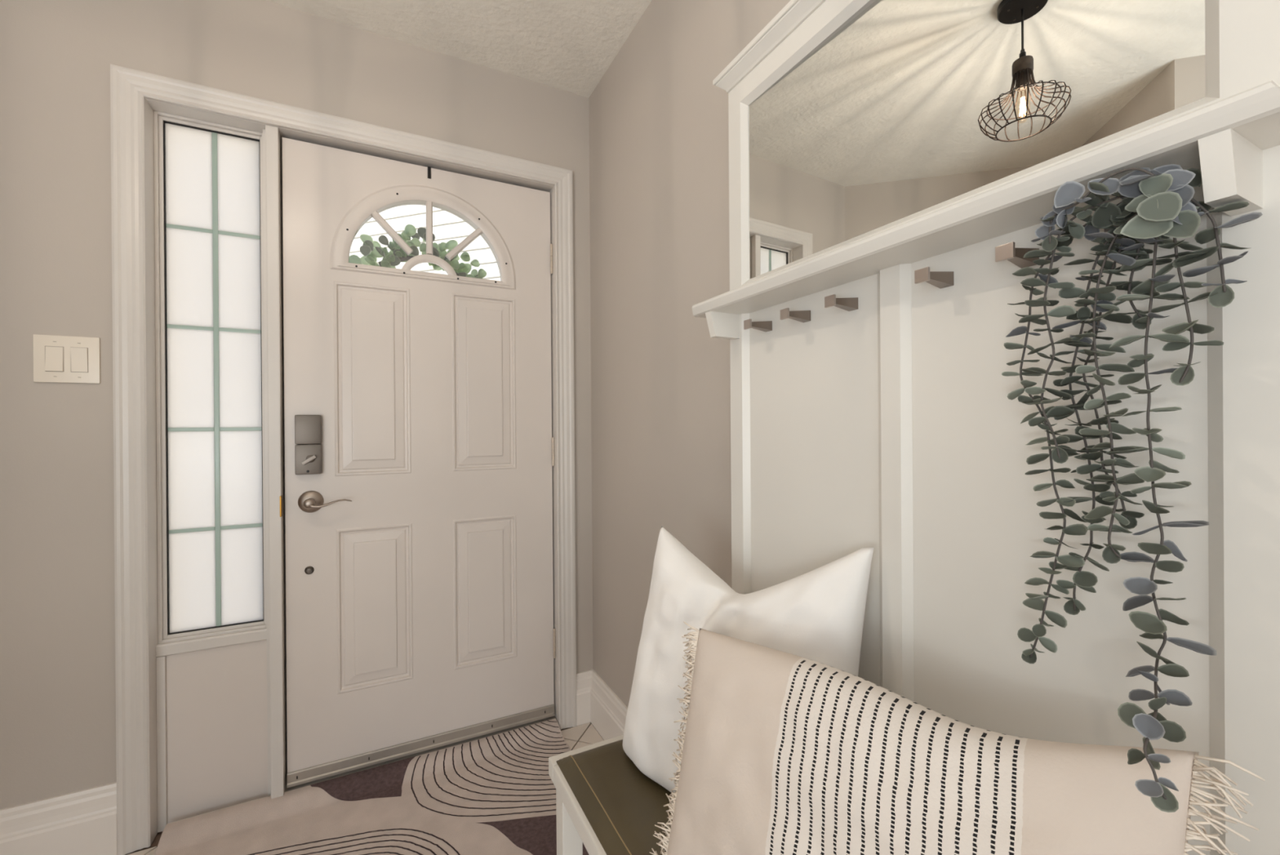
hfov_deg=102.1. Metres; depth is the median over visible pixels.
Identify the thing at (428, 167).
hanger
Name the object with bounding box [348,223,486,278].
wreath
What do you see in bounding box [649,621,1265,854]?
cushion
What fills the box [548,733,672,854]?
bench
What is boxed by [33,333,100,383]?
light switch
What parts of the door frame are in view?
mullion post, strike plate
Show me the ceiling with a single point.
(569, 46)
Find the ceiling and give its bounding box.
[266,0,651,97]
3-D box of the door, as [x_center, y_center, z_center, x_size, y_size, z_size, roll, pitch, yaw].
[-0.719,0.104,1.808,0.871,2.029,0.109,0,0,-27]
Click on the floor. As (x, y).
(583, 735)
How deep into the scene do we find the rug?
1.54 m
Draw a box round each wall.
[0,0,593,808]
[588,0,790,706]
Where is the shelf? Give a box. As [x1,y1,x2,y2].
[692,80,1279,317]
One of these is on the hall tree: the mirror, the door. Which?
the mirror
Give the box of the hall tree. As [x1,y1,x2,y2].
[692,0,1279,854]
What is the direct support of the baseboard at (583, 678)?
attached to the wall at (58, 681)
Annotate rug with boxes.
[154,718,588,854]
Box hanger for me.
[427,166,431,178]
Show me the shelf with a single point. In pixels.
(1249, 119)
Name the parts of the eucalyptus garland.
stem, stem, stem, stem, stem, stem, stem, stem, stem, stem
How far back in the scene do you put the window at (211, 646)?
1.57 m
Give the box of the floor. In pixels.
[124,721,604,854]
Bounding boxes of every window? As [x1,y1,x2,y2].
[153,110,267,832]
[349,204,500,280]
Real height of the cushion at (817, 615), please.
0.464 m
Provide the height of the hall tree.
1.923 m
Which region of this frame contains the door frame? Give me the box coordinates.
[110,63,577,854]
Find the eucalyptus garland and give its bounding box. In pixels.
[1001,164,1262,812]
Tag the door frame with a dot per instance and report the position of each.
(130, 88)
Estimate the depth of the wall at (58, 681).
1.39 m
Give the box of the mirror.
[728,0,1279,290]
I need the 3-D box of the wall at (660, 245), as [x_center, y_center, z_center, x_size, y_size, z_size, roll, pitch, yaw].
[1.041,-0.107,-0.207,0.140,2.512,5.150,0,0,-27]
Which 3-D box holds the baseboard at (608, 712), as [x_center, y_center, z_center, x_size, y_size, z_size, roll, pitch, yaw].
[0.030,1.056,1.613,0.020,0.194,0.985,0,0,-27]
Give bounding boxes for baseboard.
[0,781,116,854]
[576,669,592,725]
[590,669,627,740]
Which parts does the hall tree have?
plate, crown moulding, plate, rail, panel, plate, plate, rail, plate, panel, plate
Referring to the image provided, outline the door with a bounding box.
[282,137,555,787]
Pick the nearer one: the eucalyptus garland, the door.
the eucalyptus garland
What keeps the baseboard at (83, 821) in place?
attached to the wall at (58, 681)
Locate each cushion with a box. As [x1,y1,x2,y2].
[622,525,874,792]
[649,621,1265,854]
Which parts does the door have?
lever, panel, panel, fanlight frame, panel, panel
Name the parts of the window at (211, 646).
pane, pane, pane, pane, pane, sill, kick panel, pane, pane, pane, pane, pane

